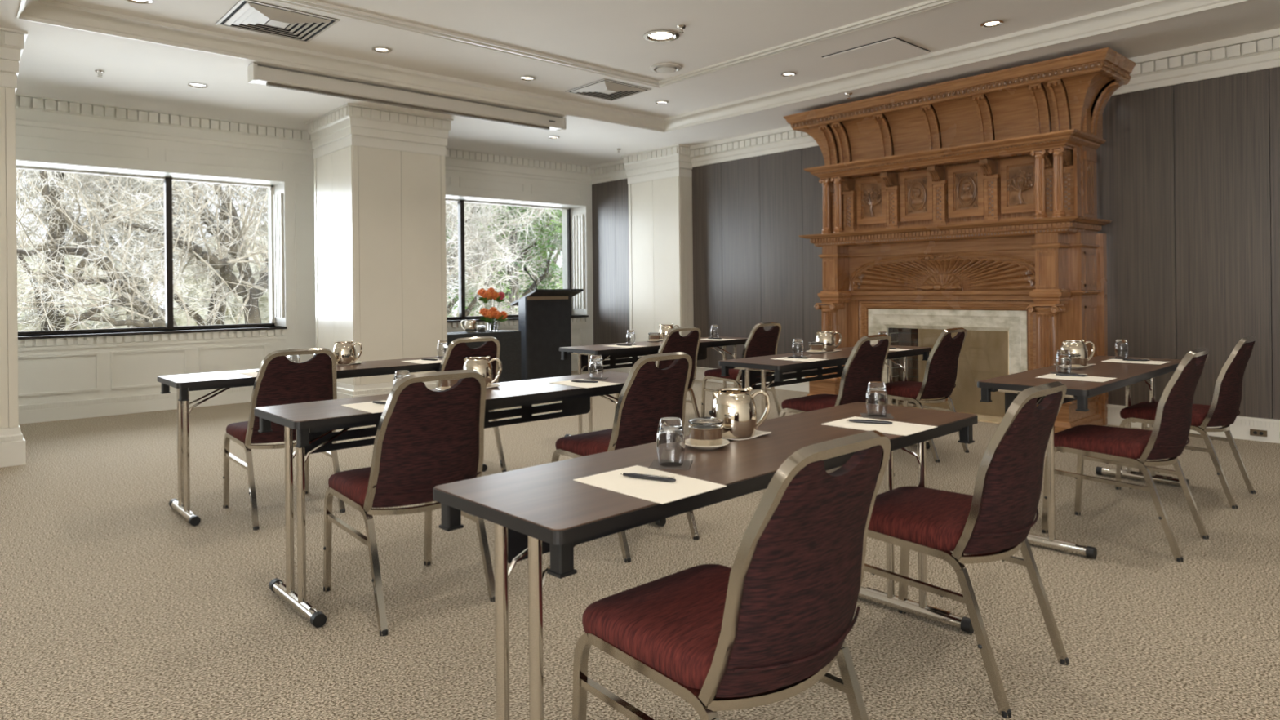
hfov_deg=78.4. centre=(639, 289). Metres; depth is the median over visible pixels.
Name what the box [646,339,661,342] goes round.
saucer
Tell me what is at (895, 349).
paper sheet
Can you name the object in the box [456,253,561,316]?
shrub
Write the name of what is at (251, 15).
ceiling vent
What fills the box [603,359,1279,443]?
baseboard
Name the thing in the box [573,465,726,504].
paper sheet
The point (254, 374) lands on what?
paper sheet
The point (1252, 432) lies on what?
wall outlet
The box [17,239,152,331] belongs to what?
shrub
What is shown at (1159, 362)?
paper sheet
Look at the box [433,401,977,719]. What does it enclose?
table
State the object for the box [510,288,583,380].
lectern
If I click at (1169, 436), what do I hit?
banquet chair
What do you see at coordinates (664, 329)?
water pitcher
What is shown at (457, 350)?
banquet chair
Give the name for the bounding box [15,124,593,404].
wall
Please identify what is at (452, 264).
bare tree
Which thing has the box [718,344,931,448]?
table
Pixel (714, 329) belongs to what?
water glass
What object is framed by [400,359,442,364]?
paper sheet
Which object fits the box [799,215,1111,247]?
shelf
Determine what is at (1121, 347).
water glass
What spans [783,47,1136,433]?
mantelpiece
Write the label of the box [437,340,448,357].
water glass
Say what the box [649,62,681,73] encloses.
ceiling speaker
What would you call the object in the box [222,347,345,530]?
banquet chair
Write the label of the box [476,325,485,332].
jar
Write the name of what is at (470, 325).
water pitcher
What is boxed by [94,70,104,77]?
sprinkler
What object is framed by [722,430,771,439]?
napkin
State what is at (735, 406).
water pitcher
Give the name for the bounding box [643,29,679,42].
recessed light
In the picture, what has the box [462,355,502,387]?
water pitcher
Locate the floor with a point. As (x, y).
(114, 606)
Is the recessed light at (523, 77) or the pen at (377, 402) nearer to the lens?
the pen at (377, 402)
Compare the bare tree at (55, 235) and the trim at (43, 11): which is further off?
the bare tree at (55, 235)
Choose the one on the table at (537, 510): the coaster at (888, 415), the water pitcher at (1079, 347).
the coaster at (888, 415)
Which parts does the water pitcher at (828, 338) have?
handle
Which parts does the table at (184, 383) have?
leg, under frame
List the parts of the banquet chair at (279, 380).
leg, seat, rail, leg, frame, backrest, leg, leg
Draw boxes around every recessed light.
[124,0,151,4]
[187,82,207,88]
[372,46,391,53]
[520,75,535,80]
[547,135,559,138]
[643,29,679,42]
[654,100,667,104]
[780,71,795,76]
[980,19,1004,27]
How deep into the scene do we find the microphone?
9.53 m
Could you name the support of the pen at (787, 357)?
on the paper sheet at (808, 359)
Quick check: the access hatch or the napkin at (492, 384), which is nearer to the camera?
the napkin at (492, 384)
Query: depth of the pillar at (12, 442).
5.43 m
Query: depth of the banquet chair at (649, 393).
3.50 m
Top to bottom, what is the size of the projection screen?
0.149 m
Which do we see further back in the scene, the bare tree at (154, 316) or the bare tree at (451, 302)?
the bare tree at (451, 302)
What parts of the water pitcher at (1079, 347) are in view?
handle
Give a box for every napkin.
[336,361,361,364]
[486,383,500,388]
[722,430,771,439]
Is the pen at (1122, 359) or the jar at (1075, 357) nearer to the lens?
the jar at (1075, 357)
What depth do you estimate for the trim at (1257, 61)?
6.26 m
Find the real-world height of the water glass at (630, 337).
0.114 m
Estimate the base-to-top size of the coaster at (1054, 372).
0.002 m
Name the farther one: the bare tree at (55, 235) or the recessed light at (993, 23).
the bare tree at (55, 235)
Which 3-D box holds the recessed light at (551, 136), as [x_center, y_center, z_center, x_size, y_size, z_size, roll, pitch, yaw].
[-1.022,-1.824,9.378,0.140,0.010,0.140,-1,0,-42]
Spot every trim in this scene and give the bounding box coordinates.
[15,93,591,185]
[16,0,1251,132]
[274,0,961,87]
[590,28,1279,184]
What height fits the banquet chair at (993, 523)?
0.891 m
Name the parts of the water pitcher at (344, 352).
handle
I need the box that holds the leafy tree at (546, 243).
[445,200,562,316]
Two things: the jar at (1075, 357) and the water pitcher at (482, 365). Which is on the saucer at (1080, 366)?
the jar at (1075, 357)
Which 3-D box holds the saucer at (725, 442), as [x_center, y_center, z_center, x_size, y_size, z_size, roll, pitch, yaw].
[0.186,0.431,2.189,0.132,0.015,0.132,-1,0,-42]
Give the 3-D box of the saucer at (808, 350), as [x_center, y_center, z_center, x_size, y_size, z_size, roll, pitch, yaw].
[1.192,0.420,5.287,0.132,0.015,0.132,-1,0,-42]
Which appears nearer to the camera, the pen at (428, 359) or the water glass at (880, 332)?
the pen at (428, 359)
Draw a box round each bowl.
[477,327,485,332]
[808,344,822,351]
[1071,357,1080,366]
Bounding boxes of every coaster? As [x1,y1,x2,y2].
[584,377,608,380]
[648,459,693,470]
[860,413,894,418]
[1049,371,1075,373]
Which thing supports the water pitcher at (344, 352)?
on the napkin at (355, 362)
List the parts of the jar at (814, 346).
lid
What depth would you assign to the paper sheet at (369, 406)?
3.02 m
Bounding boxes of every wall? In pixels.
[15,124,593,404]
[591,66,1279,419]
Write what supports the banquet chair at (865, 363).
on the floor
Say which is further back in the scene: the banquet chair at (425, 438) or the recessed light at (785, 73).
the recessed light at (785, 73)
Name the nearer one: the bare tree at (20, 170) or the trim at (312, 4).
the trim at (312, 4)
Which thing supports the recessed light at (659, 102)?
in the ceiling
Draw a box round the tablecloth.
[447,329,521,382]
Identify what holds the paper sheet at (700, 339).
on the table at (584, 353)
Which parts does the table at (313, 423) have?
leg, modesty panel, under frame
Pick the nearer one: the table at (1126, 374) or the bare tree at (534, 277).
the table at (1126, 374)
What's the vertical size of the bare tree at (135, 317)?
17.871 m
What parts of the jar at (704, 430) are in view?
lid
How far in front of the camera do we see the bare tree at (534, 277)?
32.51 m
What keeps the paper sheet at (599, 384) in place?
on the table at (313, 423)
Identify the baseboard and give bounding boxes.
[18,358,577,424]
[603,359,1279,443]
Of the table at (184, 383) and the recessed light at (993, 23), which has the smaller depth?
the table at (184, 383)
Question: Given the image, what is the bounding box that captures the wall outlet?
[1249,428,1267,436]
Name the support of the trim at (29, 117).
attached to the wall at (55, 375)
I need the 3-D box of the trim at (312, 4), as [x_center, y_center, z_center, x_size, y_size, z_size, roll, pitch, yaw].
[0.825,-1.954,4.031,3.750,0.030,6.060,-1,0,-42]
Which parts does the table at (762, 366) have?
leg, modesty panel, under frame, leg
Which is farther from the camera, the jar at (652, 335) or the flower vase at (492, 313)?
the flower vase at (492, 313)
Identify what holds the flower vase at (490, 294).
on the tablecloth
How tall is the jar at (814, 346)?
0.072 m
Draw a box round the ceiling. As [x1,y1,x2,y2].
[0,0,1279,165]
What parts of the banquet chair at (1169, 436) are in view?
leg, leg, rail, seat, leg, frame, backrest, leg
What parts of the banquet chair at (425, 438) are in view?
leg, seat, rail, leg, frame, backrest, leg, leg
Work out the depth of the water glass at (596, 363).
3.87 m
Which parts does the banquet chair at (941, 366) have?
leg, seat, rail, leg, frame, backrest, leg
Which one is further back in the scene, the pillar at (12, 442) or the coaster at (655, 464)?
the pillar at (12, 442)
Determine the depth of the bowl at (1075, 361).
4.11 m
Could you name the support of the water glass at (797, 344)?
on the coaster
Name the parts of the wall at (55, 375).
panel moulding, panel moulding, panel moulding, panel moulding, panel moulding, panel moulding, panel moulding, panel moulding, panel moulding, panel moulding, panel moulding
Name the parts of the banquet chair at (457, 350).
frame, backrest, leg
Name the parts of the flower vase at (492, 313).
flower, flower, flower, flower, glass, flower, flower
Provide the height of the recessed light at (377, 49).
0.010 m
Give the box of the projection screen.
[247,62,566,131]
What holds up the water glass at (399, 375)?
on the coaster
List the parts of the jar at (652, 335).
lid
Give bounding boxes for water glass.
[286,348,299,363]
[393,370,409,386]
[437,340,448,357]
[589,355,603,378]
[626,329,635,344]
[656,417,684,466]
[710,324,718,337]
[792,338,803,356]
[866,381,888,417]
[877,331,887,342]
[1055,349,1071,373]
[1114,338,1128,359]
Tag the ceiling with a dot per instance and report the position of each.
(56, 62)
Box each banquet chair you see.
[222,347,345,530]
[323,369,494,636]
[435,336,506,472]
[551,351,699,562]
[572,430,890,719]
[614,326,701,417]
[701,322,781,416]
[778,333,894,476]
[864,381,1069,718]
[884,327,968,462]
[1041,347,1209,562]
[1115,335,1257,508]
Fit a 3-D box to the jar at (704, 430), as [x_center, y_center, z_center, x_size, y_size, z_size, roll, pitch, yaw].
[0.186,0.394,2.189,0.099,0.072,0.099,-1,0,-42]
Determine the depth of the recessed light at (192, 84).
6.88 m
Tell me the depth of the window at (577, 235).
11.35 m
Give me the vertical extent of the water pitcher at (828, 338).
0.141 m
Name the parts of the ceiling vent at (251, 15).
plate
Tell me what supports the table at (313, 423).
on the floor
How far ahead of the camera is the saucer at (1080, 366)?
4.09 m
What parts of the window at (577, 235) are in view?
frame, rail, sill rail, sill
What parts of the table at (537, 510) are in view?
leg, modesty panel, under frame, leg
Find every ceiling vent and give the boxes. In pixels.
[215,0,339,42]
[564,78,651,101]
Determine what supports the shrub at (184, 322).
on the terrain
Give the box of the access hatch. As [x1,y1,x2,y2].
[821,36,930,70]
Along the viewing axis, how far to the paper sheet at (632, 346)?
6.09 m
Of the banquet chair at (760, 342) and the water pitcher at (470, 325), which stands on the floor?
the banquet chair at (760, 342)
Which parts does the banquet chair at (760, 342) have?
leg, seat, rail, frame, backrest, leg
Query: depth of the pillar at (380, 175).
8.01 m
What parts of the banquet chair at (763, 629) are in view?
leg, rail, seat, frame, backrest, rail, leg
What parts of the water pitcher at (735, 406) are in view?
spout, handle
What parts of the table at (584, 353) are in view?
leg, modesty panel, under frame, leg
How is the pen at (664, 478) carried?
on the paper sheet at (657, 491)
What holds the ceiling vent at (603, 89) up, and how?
in the ceiling
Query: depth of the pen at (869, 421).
2.52 m
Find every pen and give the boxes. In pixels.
[371,400,386,404]
[421,358,437,360]
[570,380,598,382]
[615,344,631,346]
[620,472,675,481]
[786,356,808,358]
[847,419,892,424]
[1053,373,1088,376]
[1122,359,1150,360]
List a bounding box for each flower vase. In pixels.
[477,287,506,330]
[479,306,507,331]
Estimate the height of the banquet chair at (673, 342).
0.891 m
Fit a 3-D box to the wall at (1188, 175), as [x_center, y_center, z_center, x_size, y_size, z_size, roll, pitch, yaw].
[3.555,-0.372,7.221,0.306,3.010,12.970,-1,0,-42]
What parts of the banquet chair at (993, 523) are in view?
leg, rail, seat, leg, frame, backrest, leg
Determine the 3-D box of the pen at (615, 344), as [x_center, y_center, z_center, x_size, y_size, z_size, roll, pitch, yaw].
[-0.121,0.433,6.161,0.145,0.012,0.011,-1,0,28]
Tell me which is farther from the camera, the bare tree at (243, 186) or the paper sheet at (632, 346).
the bare tree at (243, 186)
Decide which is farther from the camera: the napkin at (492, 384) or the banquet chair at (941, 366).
the banquet chair at (941, 366)
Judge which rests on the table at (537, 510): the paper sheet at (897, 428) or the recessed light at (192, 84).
the paper sheet at (897, 428)
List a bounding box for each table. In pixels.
[157,355,487,525]
[253,371,666,627]
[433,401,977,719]
[559,336,747,436]
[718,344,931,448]
[977,355,1189,559]
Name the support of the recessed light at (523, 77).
in the ceiling
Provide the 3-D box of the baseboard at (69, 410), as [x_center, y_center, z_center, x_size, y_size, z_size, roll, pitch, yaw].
[-4.803,1.135,7.984,11.130,0.170,0.030,-1,0,-42]
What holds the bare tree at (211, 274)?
on the terrain
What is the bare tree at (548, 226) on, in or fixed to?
on the terrain
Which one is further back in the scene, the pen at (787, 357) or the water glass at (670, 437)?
the pen at (787, 357)
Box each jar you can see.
[440,378,459,389]
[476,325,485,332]
[648,332,659,340]
[688,416,723,445]
[808,341,822,351]
[1070,353,1080,366]
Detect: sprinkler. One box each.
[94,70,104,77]
[676,25,685,33]
[844,92,852,98]
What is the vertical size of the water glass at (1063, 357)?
0.114 m
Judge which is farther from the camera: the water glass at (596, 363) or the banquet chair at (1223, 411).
the banquet chair at (1223, 411)
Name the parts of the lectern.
panel, panel, panel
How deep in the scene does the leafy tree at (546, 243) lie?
25.61 m
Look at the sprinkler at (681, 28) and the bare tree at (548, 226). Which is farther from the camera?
the bare tree at (548, 226)
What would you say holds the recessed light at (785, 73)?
in the ceiling
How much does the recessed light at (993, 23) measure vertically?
0.010 m
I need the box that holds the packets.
[688,426,723,445]
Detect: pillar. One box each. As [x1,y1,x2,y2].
[0,26,27,467]
[305,103,453,399]
[621,144,693,373]
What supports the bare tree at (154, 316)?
on the terrain
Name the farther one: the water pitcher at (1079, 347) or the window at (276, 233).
the window at (276, 233)
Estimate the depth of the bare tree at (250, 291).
15.84 m
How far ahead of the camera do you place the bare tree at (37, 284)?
18.55 m
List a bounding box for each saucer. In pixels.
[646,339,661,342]
[684,438,729,449]
[806,350,826,353]
[1071,364,1084,368]
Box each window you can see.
[15,165,287,351]
[445,199,588,331]
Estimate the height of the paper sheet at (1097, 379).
0.002 m
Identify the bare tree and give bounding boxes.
[16,168,109,331]
[16,168,213,331]
[16,168,239,331]
[16,168,268,325]
[16,169,51,293]
[16,171,268,328]
[17,169,268,330]
[234,186,268,319]
[445,200,561,316]
[445,203,559,315]
[446,208,562,316]
[516,226,562,288]
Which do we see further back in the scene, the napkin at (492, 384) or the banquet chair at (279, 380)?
the banquet chair at (279, 380)
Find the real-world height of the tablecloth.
0.685 m
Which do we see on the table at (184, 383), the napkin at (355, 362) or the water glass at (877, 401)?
the napkin at (355, 362)
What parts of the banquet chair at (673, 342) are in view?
leg, frame, backrest, leg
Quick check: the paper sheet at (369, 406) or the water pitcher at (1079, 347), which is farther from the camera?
the water pitcher at (1079, 347)
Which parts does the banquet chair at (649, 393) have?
leg, rail, seat, leg, frame, backrest, leg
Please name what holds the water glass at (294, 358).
on the coaster
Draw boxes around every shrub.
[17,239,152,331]
[164,220,268,326]
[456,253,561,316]
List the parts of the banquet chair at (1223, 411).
leg, leg, seat, rail, leg, frame, backrest, leg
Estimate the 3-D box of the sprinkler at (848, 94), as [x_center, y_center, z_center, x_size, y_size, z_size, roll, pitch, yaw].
[1.985,-1.837,7.429,0.070,0.047,0.070,-1,0,-42]
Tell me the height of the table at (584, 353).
0.727 m
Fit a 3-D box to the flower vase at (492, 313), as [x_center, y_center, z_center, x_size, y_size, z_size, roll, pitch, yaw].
[-1.684,0.340,9.116,0.319,0.284,0.305,-1,0,-42]
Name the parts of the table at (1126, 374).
leg, modesty panel, under frame, leg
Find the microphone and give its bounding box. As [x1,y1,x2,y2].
[523,266,537,289]
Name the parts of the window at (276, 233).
pane, frame, rail, sill rail, sill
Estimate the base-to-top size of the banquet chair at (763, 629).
0.891 m
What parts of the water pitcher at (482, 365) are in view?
handle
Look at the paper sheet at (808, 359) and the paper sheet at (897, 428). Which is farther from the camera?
the paper sheet at (808, 359)
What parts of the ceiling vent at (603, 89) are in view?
plate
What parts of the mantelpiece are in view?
pedestal moulding, pier panel, pier moulding, pier moulding, panel frame, brick panel, panel frame, frieze rail, arch moulding, surround moulding, marble frame, cornice, crown cornice, stone panel, panel frame, belt moulding, belt moulding, panel frame, pier panel, pier moulding, pier moulding, pedestal moulding, pedestal moulding, panel, panel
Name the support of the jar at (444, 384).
on the saucer
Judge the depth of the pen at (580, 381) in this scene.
3.73 m
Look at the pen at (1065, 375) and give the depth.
3.78 m
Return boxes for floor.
[0,369,1279,719]
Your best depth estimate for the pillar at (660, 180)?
10.28 m
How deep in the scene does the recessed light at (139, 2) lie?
5.22 m
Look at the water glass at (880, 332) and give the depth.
5.67 m
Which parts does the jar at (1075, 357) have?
lid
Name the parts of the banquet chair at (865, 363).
leg, rail, seat, frame, backrest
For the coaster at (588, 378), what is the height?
0.002 m
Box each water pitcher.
[333,340,362,364]
[460,319,476,332]
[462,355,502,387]
[658,324,679,340]
[711,386,770,438]
[815,330,841,351]
[1060,339,1094,365]
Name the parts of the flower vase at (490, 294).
flower, flower, flower, flower, flower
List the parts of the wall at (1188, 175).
veneer panel, veneer panel, veneer panel, veneer panel, veneer panel, veneer panel, veneer panel, veneer panel, veneer panel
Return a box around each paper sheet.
[239,371,257,377]
[341,400,386,413]
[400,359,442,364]
[551,378,621,388]
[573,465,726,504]
[605,345,644,347]
[700,338,733,340]
[770,356,829,361]
[821,416,937,435]
[888,348,911,351]
[1036,373,1116,382]
[1101,359,1169,364]

